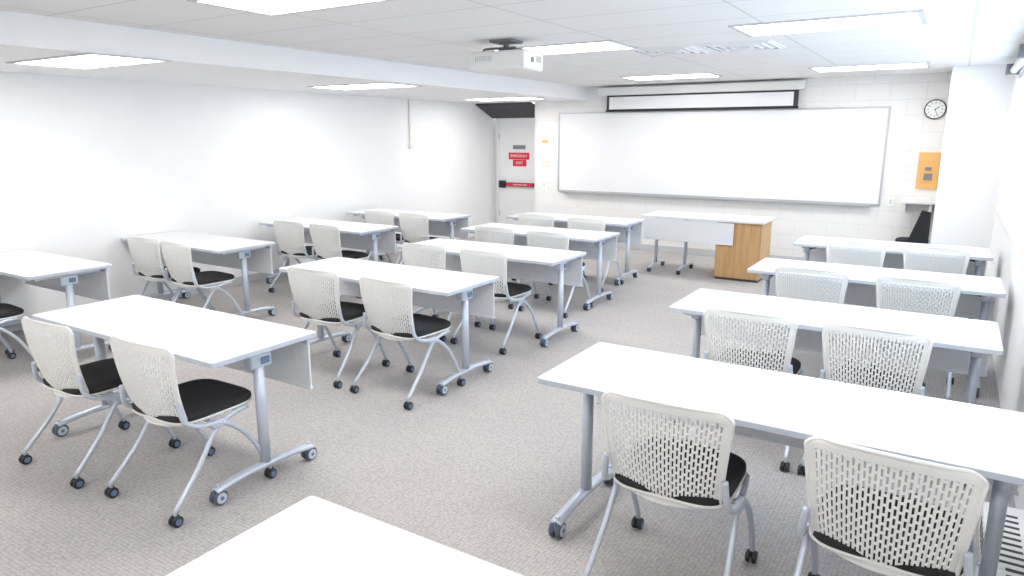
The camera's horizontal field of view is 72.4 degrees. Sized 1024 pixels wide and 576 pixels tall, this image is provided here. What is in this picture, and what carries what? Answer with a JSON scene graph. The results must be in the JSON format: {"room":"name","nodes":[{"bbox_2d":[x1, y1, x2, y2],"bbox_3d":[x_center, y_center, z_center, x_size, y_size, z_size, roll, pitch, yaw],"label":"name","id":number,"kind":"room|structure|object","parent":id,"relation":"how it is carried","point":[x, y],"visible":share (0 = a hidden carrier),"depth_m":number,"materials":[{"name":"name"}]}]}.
{"room":"classroom","nodes":[
{"label":"classroom","id":0,"kind":"room"},
{"bbox_2d":[0,71,494,319],"bbox_3d":[-3.689,-1.054,7.681,0.150,2.300,12.600,8,14,31],"label":"wall","id":1,"kind":"structure","parent":0,"point":[87,164],"depth_m":7.83,"materials":[{"name":"paint"}]},
{"bbox_2d":[0,246,397,333],"bbox_3d":[-4.336,0.273,6.754,0.012,0.100,9.700,8,14,31],"label":"baseboard","id":2,"kind":"structure","parent":1,"relation":"attached to","point":[260,276],"depth_m":8.23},
{"bbox_2d":[408,99,412,148],"bbox_3d":[-1.560,-2.513,10.726,0.040,0.740,0.070,8,14,31],"label":"conduit","id":3,"kind":"object","parent":1,"relation":"attached to","point":[410,145],"visible":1,"depth_m":10.74,"materials":[{"name":"white plastic"}]},
{"bbox_2d":[476,102,534,117],"bbox_3d":[-0.016,-3.064,12.087,1.125,0.239,0.520,8,14,31],"label":"trim","id":4,"kind":"structure","parent":1,"relation":"attached to","point":[516,109],"depth_m":12.07,"materials":[{"name":"paint"}]},
{"bbox_2d":[0,10,586,103],"bbox_3d":[-2.936,-2.162,6.657,2.260,0.300,12.100,8,14,31],"label":"ceiling beam","id":5,"kind":"structure","parent":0,"point":[197,60],"depth_m":6.19,"materials":[{"name":"white paint"}]},
{"bbox_2d":[6,52,171,69],"bbox_3d":[-3.187,-1.701,5.264,1.180,0.010,0.600,8,14,31],"label":"ceiling light","id":6,"kind":"object","parent":5,"relation":"in","point":[89,60],"depth_m":5.23,"materials":[{"name":"white plastic"}]},
{"bbox_2d":[306,82,421,89],"bbox_3d":[-1.670,-2.268,7.876,1.180,0.010,0.600,8,14,31],"label":"ceiling light","id":7,"kind":"object","parent":5,"relation":"in","point":[379,85],"depth_m":7.87,"materials":[{"name":"white plastic"}]},
{"bbox_2d":[461,97,548,100],"bbox_3d":[-0.111,-2.849,10.554,1.180,0.010,0.600,8,14,31],"label":"ceiling light","id":8,"kind":"object","parent":5,"relation":"in","point":[503,98],"depth_m":10.49,"materials":[{"name":"white plastic"}]},
{"bbox_2d":[495,118,496,222],"bbox_3d":[0.184,-2.129,12.633,1.350,2.300,0.100,8,14,31],"label":"wall","id":9,"kind":"structure","parent":0,"point":[495,118],"depth_m":12.93,"materials":[{"name":"white paint"}]},
{"bbox_2d":[496,118,534,224],"bbox_3d":[0.154,-2.004,12.552,1.030,2.090,0.109,8,14,31],"label":"door","id":10,"kind":"structure","parent":9,"relation":"in","point":[514,136],"depth_m":12.59,"materials":[{"name":"metal"}]},
{"bbox_2d":[0,234,1015,575],"bbox_3d":[-0.444,0.524,6.069,7.980,0.100,12.800,8,14,31],"label":"floor","id":11,"kind":"structure","parent":0,"point":[482,469],"depth_m":3.91,"materials":[{"name":"carpet"}]},
{"bbox_2d":[0,334,13,354],"bbox_3d":[-4.455,0.165,5.524,0.566,0.832,0.598,7,14,29],"label":"chair","id":12,"kind":"object","parent":11,"relation":"on","point":[6,350],"visible":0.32,"depth_m":5.69,"materials":[{"name":"white plastic"}]},
{"bbox_2d":[0,303,39,370],"bbox_3d":[-3.968,0.240,5.181,0.566,0.832,0.598,8,15,34],"label":"chair","id":13,"kind":"object","parent":11,"relation":"on","point":[8,312],"visible":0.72,"depth_m":5.22,"materials":[{"name":"white plastic"}]},
{"bbox_2d":[0,249,111,366],"bbox_3d":[-4.002,0.144,5.842,1.444,0.740,0.646,8,14,31],"label":"table","id":14,"kind":"object","parent":11,"relation":"on","point":[72,276],"visible":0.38,"depth_m":5.67,"materials":[{"name":"white laminate"}]},
{"bbox_2d":[18,316,180,488],"bbox_3d":[-2.292,0.532,3.835,0.566,0.832,0.598,7,14,30],"label":"chair","id":15,"kind":"object","parent":11,"relation":"on","point":[51,346],"visible":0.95,"depth_m":3.63,"materials":[{"name":"white plastic"}]},
{"bbox_2d":[127,236,211,309],"bbox_3d":[-3.352,-0.109,6.787,0.566,0.832,0.598,7,14,29],"label":"chair","id":16,"kind":"object","parent":11,"relation":"on","point":[146,265],"visible":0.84,"depth_m":6.56,"materials":[{"name":"white plastic"}]},
{"bbox_2d":[32,295,316,505],"bbox_3d":[-1.907,0.554,3.952,1.677,0.740,0.646,8,14,31],"label":"table","id":17,"kind":"object","parent":11,"relation":"on","point":[203,337],"visible":0.8,"depth_m":3.74,"materials":[{"name":"white laminate"}]},
{"bbox_2d":[104,335,276,527],"bbox_3d":[-1.621,0.609,3.482,0.566,0.832,0.598,7,14,30],"label":"chair","id":18,"kind":"object","parent":11,"relation":"on","point":[188,403],"visible":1,"depth_m":3.30,"materials":[{"name":"white plastic"}]},
{"bbox_2d":[121,231,276,315],"bbox_3d":[-3.144,-0.118,7.046,1.594,0.740,0.646,8,14,31],"label":"table","id":19,"kind":"object","parent":11,"relation":"on","point":[246,255],"visible":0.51,"depth_m":6.92,"materials":[{"name":"white laminate"}]},
{"bbox_2d":[160,240,244,316],"bbox_3d":[-2.897,-0.044,6.486,0.566,0.832,0.598,9,15,35],"label":"chair","id":20,"kind":"object","parent":11,"relation":"on","point":[181,272],"visible":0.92,"depth_m":6.30,"materials":[{"name":"white plastic"}]},
{"bbox_2d":[269,220,317,292],"bbox_3d":[-2.388,-0.376,8.018,0.566,0.832,0.598,8,14,31],"label":"chair","id":21,"kind":"object","parent":11,"relation":"on","point":[283,233],"visible":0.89,"depth_m":7.80,"materials":[{"name":"white plastic"}]},
{"bbox_2d":[259,217,397,297],"bbox_3d":[-2.167,-0.386,8.282,1.660,0.740,0.646,8,14,31],"label":"table","id":22,"kind":"object","parent":11,"relation":"on","point":[375,238],"visible":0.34,"depth_m":8.18,"materials":[{"name":"white laminate"}]},
{"bbox_2d":[308,224,367,300],"bbox_3d":[-1.894,-0.308,7.705,0.566,0.832,0.598,9,15,35],"label":"chair","id":23,"kind":"object","parent":11,"relation":"on","point":[319,238],"visible":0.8,"depth_m":7.50,"materials":[{"name":"white plastic"}]},
{"bbox_2d":[287,266,389,388],"bbox_3d":[-1.333,0.226,5.242,0.566,0.832,0.598,7,14,28],"label":"chair","id":24,"kind":"object","parent":11,"relation":"on","point":[337,312],"visible":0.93,"depth_m":5.04,"materials":[{"name":"white plastic"}]},
{"bbox_2d":[166,496,523,575],"bbox_3d":[-0.042,1.107,1.407,1.660,0.740,0.646,8,14,31],"label":"table","id":25,"kind":"object","parent":11,"relation":"on","point":[314,536],"visible":1,"depth_m":1.74,"materials":[{"name":"white laminate"}]},
{"bbox_2d":[279,257,498,394],"bbox_3d":[-0.961,0.242,5.391,1.660,0.740,0.646,8,14,31],"label":"table","id":26,"kind":"object","parent":11,"relation":"on","point":[467,294],"visible":0.77,"depth_m":5.23,"materials":[{"name":"white laminate"}]},
{"bbox_2d":[364,210,415,263],"bbox_3d":[-1.583,-0.610,9.094,0.566,0.832,0.598,8,14,31],"label":"chair","id":27,"kind":"object","parent":11,"relation":"on","point":[380,217],"visible":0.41,"depth_m":8.85,"materials":[{"name":"white plastic"}]},
{"bbox_2d":[350,276,465,409],"bbox_3d":[-0.729,0.309,4.862,0.566,0.832,0.598,9,15,35],"label":"chair","id":28,"kind":"object","parent":11,"relation":"on","point":[411,326],"visible":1,"depth_m":4.68,"materials":[{"name":"white plastic"}]},
{"bbox_2d":[346,208,470,259],"bbox_3d":[-1.403,-0.638,9.440,1.660,0.740,0.646,8,14,31],"label":"table","id":29,"kind":"object","parent":11,"relation":"on","point":[450,225],"visible":0.36,"depth_m":9.38,"materials":[{"name":"white laminate"}]},
{"bbox_2d":[398,213,446,267],"bbox_3d":[-1.100,-0.546,8.799,0.566,0.832,0.598,8,15,34],"label":"chair","id":30,"kind":"object","parent":11,"relation":"on","point":[408,231],"visible":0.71,"depth_m":8.57,"materials":[{"name":"white plastic"}]},
{"bbox_2d":[401,242,480,341],"bbox_3d":[-0.679,-0.020,6.376,0.566,0.832,0.598,8,14,31],"label":"chair","id":31,"kind":"object","parent":11,"relation":"on","point":[409,259],"visible":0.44,"depth_m":6.12,"materials":[{"name":"white plastic"}]},
{"bbox_2d":[398,238,585,346],"bbox_3d":[-0.204,0.004,6.484,1.660,0.740,0.646,8,14,31],"label":"table","id":32,"kind":"object","parent":11,"relation":"on","point":[555,266],"visible":0.6,"depth_m":6.34,"materials":[{"name":"white laminate"}]},
{"bbox_2d":[450,249,541,354],"bbox_3d":[-0.131,0.058,6.018,0.566,0.832,0.598,8,15,34],"label":"chair","id":33,"kind":"object","parent":11,"relation":"on","point":[503,290],"visible":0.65,"depth_m":5.80,"materials":[{"name":"white plastic"}]},
{"bbox_2d":[474,226,538,308],"bbox_3d":[-0.087,-0.269,7.524,0.566,0.832,0.598,8,14,31],"label":"chair","id":34,"kind":"object","parent":11,"relation":"on","point":[480,236],"visible":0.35,"depth_m":7.26,"materials":[{"name":"white plastic"}]},
{"bbox_2d":[512,214,553,284],"bbox_3d":[0.389,-0.519,8.674,0.566,0.832,0.598,8,14,31],"label":"chair","id":35,"kind":"object","parent":11,"relation":"on","point":[524,219],"visible":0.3,"depth_m":8.40,"materials":[{"name":"white plastic"}]},
{"bbox_2d":[461,223,619,309],"bbox_3d":[0.291,-0.268,7.738,1.660,0.740,0.646,8,14,31],"label":"table","id":36,"kind":"object","parent":11,"relation":"on","point":[600,246],"visible":0.62,"depth_m":7.58,"materials":[{"name":"white laminate"}]},
{"bbox_2d":[518,230,592,317],"bbox_3d":[0.457,-0.189,7.157,0.566,0.832,0.598,8,15,33],"label":"chair","id":37,"kind":"object","parent":11,"relation":"on","point":[531,235],"visible":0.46,"depth_m":6.93,"materials":[{"name":"white plastic"}]},
{"bbox_2d":[506,212,644,285],"bbox_3d":[0.785,-0.528,8.934,1.660,0.740,0.646,8,14,31],"label":"table","id":38,"kind":"object","parent":11,"relation":"on","point":[630,229],"visible":0.54,"depth_m":8.75,"materials":[{"name":"white laminate"}]},
{"bbox_2d":[567,218,623,292],"bbox_3d":[0.956,-0.431,8.270,0.566,0.832,0.598,8,15,33],"label":"chair","id":39,"kind":"object","parent":11,"relation":"on","point":[572,223],"visible":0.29,"depth_m":8.03,"materials":[{"name":"white plastic"}]},
{"bbox_2d":[583,390,757,575],"bbox_3d":[0.648,0.767,2.753,0.566,0.832,0.598,7,14,30],"label":"chair","id":40,"kind":"object","parent":11,"relation":"on","point":[670,472],"visible":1,"depth_m":2.56,"materials":[{"name":"white plastic"}]},
{"bbox_2d":[641,210,775,282],"bbox_3d":[2.505,-0.556,9.041,1.540,0.750,0.660,8,14,31],"label":"desk","id":41,"kind":"object","parent":11,"relation":"on","point":[741,241],"visible":0.99,"depth_m":8.69,"materials":[{"name":"white laminate"}]},
{"bbox_2d":[686,308,802,471],"bbox_3d":[1.382,0.494,4.011,0.566,0.832,0.598,8,14,31],"label":"chair","id":42,"kind":"object","parent":11,"relation":"on","point":[785,363],"visible":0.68,"depth_m":3.78,"materials":[{"name":"white plastic"}]},
{"bbox_2d":[538,342,1023,575],"bbox_3d":[1.025,0.788,2.876,1.776,0.740,0.646,8,14,31],"label":"table","id":43,"kind":"object","parent":11,"relation":"on","point":[782,408],"visible":0.75,"depth_m":2.71,"materials":[{"name":"white laminate"}]},
{"bbox_2d":[766,266,848,365],"bbox_3d":[2.238,0.227,5.240,0.566,0.832,0.598,8,14,31],"label":"chair","id":44,"kind":"object","parent":11,"relation":"on","point":[786,291],"visible":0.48,"depth_m":4.99,"materials":[{"name":"white plastic"}]},
{"bbox_2d":[669,288,1003,485],"bbox_3d":[1.822,0.513,4.141,1.677,0.740,0.646,8,14,31],"label":"table","id":45,"kind":"object","parent":11,"relation":"on","point":[961,345],"visible":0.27,"depth_m":4.03,"materials":[{"name":"white laminate"}]},
{"bbox_2d":[826,240,886,308],"bbox_3d":[3.190,-0.052,6.525,0.566,0.832,0.598,8,14,31],"label":"chair","id":46,"kind":"object","parent":11,"relation":"on","point":[837,243],"visible":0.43,"depth_m":6.27,"materials":[{"name":"white plastic"}]},
{"bbox_2d":[797,322,933,500],"bbox_3d":[1.903,0.563,3.693,0.566,0.832,0.598,8,15,33],"label":"chair","id":47,"kind":"object","parent":11,"relation":"on","point":[881,379],"visible":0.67,"depth_m":3.46,"materials":[{"name":"white plastic"}]},
{"bbox_2d":[747,258,1005,397],"bbox_3d":[2.696,0.251,5.348,1.660,0.740,0.646,8,14,31],"label":"table","id":48,"kind":"object","parent":11,"relation":"on","point":[976,300],"visible":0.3,"depth_m":5.30,"materials":[{"name":"white laminate"}]},
{"bbox_2d":[794,436,989,575],"bbox_3d":[1.250,0.857,2.340,0.566,0.832,0.598,8,15,34],"label":"chair","id":49,"kind":"object","parent":11,"relation":"on","point":[882,532],"visible":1,"depth_m":2.14,"materials":[{"name":"white plastic"}]},
{"bbox_2d":[793,235,992,318],"bbox_3d":[3.563,-0.039,6.685,1.610,0.740,0.646,8,14,31],"label":"table","id":50,"kind":"object","parent":11,"relation":"on","point":[814,247],"visible":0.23,"depth_m":6.71,"materials":[{"name":"white laminate"}]},
{"bbox_2d":[864,276,960,399],"bbox_3d":[2.795,0.306,4.876,0.566,0.832,0.598,8,15,33],"label":"chair","id":51,"kind":"object","parent":11,"relation":"on","point":[880,281],"visible":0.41,"depth_m":4.63,"materials":[{"name":"white plastic"}]},
{"bbox_2d":[895,210,931,243],"bbox_3d":[4.975,-0.553,8.723,0.360,0.880,0.530,8,14,31],"label":"chair","id":52,"kind":"object","parent":11,"relation":"on","point":[920,232],"visible":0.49,"depth_m":8.47,"materials":[{"name":"plastic"}]},
{"bbox_2d":[896,246,970,317],"bbox_3d":[3.713,0.022,6.183,0.566,0.832,0.598,8,15,33],"label":"chair","id":53,"kind":"object","parent":11,"relation":"on","point":[913,266],"visible":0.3,"depth_m":5.93,"materials":[{"name":"white plastic"}]},
{"bbox_2d":[979,502,1023,575],"bbox_3d":[1.623,1.236,2.247,0.156,0.132,2.200,8,14,31],"label":"heater","id":54,"kind":"object","parent":11,"relation":"on","point":[1011,558],"visible":0.57,"depth_m":2.87,"materials":[{"name":"metal"}]},
{"bbox_2d":[0,0,1023,86],"bbox_3d":[0.389,-1.819,4.606,5.580,0.100,12.100,8,14,31],"label":"ceiling","id":55,"kind":"structure","parent":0,"point":[431,33],"depth_m":5.14,"materials":[{"name":"paint"}]},
{"bbox_2d":[186,0,393,15],"bbox_3d":[-1.171,-1.604,3.875,1.180,0.010,0.600,8,14,31],"label":"ceiling light","id":56,"kind":"object","parent":55,"relation":"in","point":[264,7],"depth_m":4.05,"materials":[{"name":"white plastic"}]},
{"bbox_2d":[469,38,542,73],"bbox_3d":[-0.041,-1.875,5.663,0.505,0.237,0.383,6,14,27],"label":"ceiling projector","id":57,"kind":"object","parent":55,"relation":"hanging from","point":[507,59],"depth_m":5.54,"materials":[{"name":"white plastic"}]},
{"bbox_2d":[488,40,638,54],"bbox_3d":[0.442,-2.095,6.140,1.180,0.010,0.600,8,14,31],"label":"ceiling light","id":58,"kind":"object","parent":55,"relation":"in","point":[603,45],"depth_m":6.02,"materials":[{"name":"white plastic"}]},
{"bbox_2d":[627,45,711,56],"bbox_3d":[1.415,-2.123,6.297,0.600,0.022,0.600,8,14,31],"label":"ceiling vent","id":59,"kind":"object","parent":55,"relation":"in","point":[683,49],"visible":1,"depth_m":6.21,"materials":[{"name":"metal"}]},
{"bbox_2d":[619,73,722,80],"bbox_3d":[2.048,-2.721,9.020,1.180,0.010,0.600,8,14,31],"label":"ceiling light","id":60,"kind":"object","parent":55,"relation":"in","point":[691,75],"depth_m":8.95,"materials":[{"name":"white plastic"}]},
{"bbox_2d":[696,39,785,52],"bbox_3d":[1.957,-2.051,5.965,0.600,0.022,0.600,8,14,31],"label":"ceiling vent","id":61,"kind":"object","parent":55,"relation":"in","point":[756,45],"visible":1,"depth_m":5.88,"materials":[{"name":"metal"}]},
{"bbox_2d":[728,10,927,36],"bbox_3d":[2.159,-1.805,4.804,1.180,0.010,0.600,8,14,31],"label":"ceiling light","id":62,"kind":"object","parent":55,"relation":"in","point":[914,17],"depth_m":4.77,"materials":[{"name":"white plastic"}]},
{"bbox_2d":[808,62,930,71],"bbox_3d":[3.972,-2.453,7.787,1.180,0.010,0.600,8,14,31],"label":"ceiling light","id":63,"kind":"object","parent":55,"relation":"in","point":[915,64],"depth_m":7.78,"materials":[{"name":"white plastic"}]},
{"bbox_2d":[534,102,536,211],"bbox_3d":[0.555,-2.005,12.060,0.100,2.300,0.500,8,14,31],"label":"wall","id":64,"kind":"structure","parent":0,"point":[535,160],"depth_m":11.83,"materials":[{"name":"white paint"}]},
{"bbox_2d":[536,73,951,256],"bbox_3d":[3.187,-1.678,10.087,6.480,2.500,0.100,8,14,31],"label":"wall","id":65,"kind":"structure","parent":0,"point":[907,95],"depth_m":9.38,"materials":[{"name":"white paint"}]},
{"bbox_2d":[541,139,548,149],"bbox_3d":[0.546,-2.372,11.559,0.140,0.170,0.007,8,14,31],"label":"notice","id":66,"kind":"object","parent":65,"relation":"attached to","point":[544,142],"visible":1,"depth_m":11.56,"materials":[{"name":"paper"}]},
{"bbox_2d":[543,160,548,166],"bbox_3d":[0.556,-2.061,11.614,0.110,0.120,0.017,8,14,31],"label":"light switch","id":67,"kind":"object","parent":65,"relation":"attached to","point":[545,162],"visible":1,"depth_m":11.61,"materials":[{"name":"plastic"}]},
{"bbox_2d":[598,80,806,111],"bbox_3d":[2.625,-2.737,10.058,2.980,0.359,0.159,8,14,31],"label":"projection screen","id":68,"kind":"object","parent":65,"relation":"attached to","point":[766,94],"visible":1,"depth_m":9.94,"materials":[{"name":"white plastic"}]},
{"bbox_2d":[617,243,803,260],"bbox_3d":[2.868,-0.534,10.471,5.800,0.100,0.012,8,14,31],"label":"baseboard","id":69,"kind":"structure","parent":65,"relation":"attached to","point":[648,247],"depth_m":10.66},
{"bbox_2d":[558,106,890,206],"bbox_3d":[2.758,-1.938,10.188,4.754,1.265,0.091,8,14,31],"label":"whiteboard","id":70,"kind":"object","parent":65,"relation":"attached to","point":[824,156],"visible":1,"depth_m":9.99,"materials":[{"name":"metal"}]},
{"bbox_2d":[887,197,894,205],"bbox_3d":[4.896,-1.115,9.049,0.080,0.120,0.009,8,14,31],"label":"wall outlet","id":71,"kind":"object","parent":65,"relation":"attached to","point":[890,201],"visible":1,"depth_m":9.05,"materials":[{"name":"plastic"}]},
{"bbox_2d":[902,162,912,175],"bbox_3d":[5.019,-1.510,8.886,0.110,0.180,0.006,8,14,31],"label":"notice","id":72,"kind":"object","parent":65,"relation":"attached to","point":[907,166],"visible":1,"depth_m":8.88,"materials":[{"name":"paper"}]},
{"bbox_2d":[904,140,915,155],"bbox_3d":[5.019,-1.764,8.831,0.110,0.200,0.006,8,14,31],"label":"notice","id":73,"kind":"object","parent":65,"relation":"attached to","point":[910,144],"visible":1,"depth_m":8.83,"materials":[{"name":"paper"}]},
{"bbox_2d":[901,199,935,211],"bbox_3d":[5.081,-1.025,8.764,0.370,0.145,0.319,8,14,31],"label":"wall shelf","id":74,"kind":"object","parent":65,"relation":"attached to","point":[905,201],"depth_m":8.67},
{"bbox_2d":[915,152,940,188],"bbox_3d":[5.203,-1.465,8.753,0.230,0.450,0.049,8,14,31],"label":"wall control panel","id":75,"kind":"object","parent":65,"relation":"attached to","point":[929,162],"depth_m":8.74,"materials":[{"name":"orange wood"}]},
{"bbox_2d":[924,99,946,118],"bbox_3d":[5.200,-2.194,8.599,0.240,0.240,0.045,8,14,31],"label":"wall clock","id":76,"kind":"object","parent":65,"relation":"attached to","point":[936,108],"depth_m":8.59,"materials":[{"name":"white plastic"}]},
{"bbox_2d":[930,64,1014,276],"bbox_3d":[5.352,-1.272,8.217,0.580,2.500,0.850,8,14,31],"label":"wall","id":77,"kind":"structure","parent":0,"point":[980,97],"depth_m":7.80,"materials":[{"name":"white paint"}]},
{"bbox_2d":[986,65,1023,509],"bbox_3d":[2.712,-0.240,3.462,0.100,2.500,12.100,8,14,31],"label":"wall","id":78,"kind":"structure","parent":0,"point":[1008,312],"depth_m":4.85,"materials":[{"name":"paint"}]},
{"bbox_2d":[994,71,1023,272],"bbox_3d":[3.455,-0.915,4.591,0.100,1.380,6.400,8,14,31],"label":"window","id":79,"kind":"structure","parent":78,"relation":"in","point":[1008,218],"depth_m":6.00,"materials":[{"name":"glass"}]},
{"bbox_2d":[1005,44,1023,75],"bbox_3d":[3.374,-1.623,4.459,0.110,0.100,6.450,8,14,31],"label":"roller blind","id":80,"kind":"object","parent":78,"relation":"attached to","point":[1011,69],"visible":1,"depth_m":6.25,"materials":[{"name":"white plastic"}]}
]}

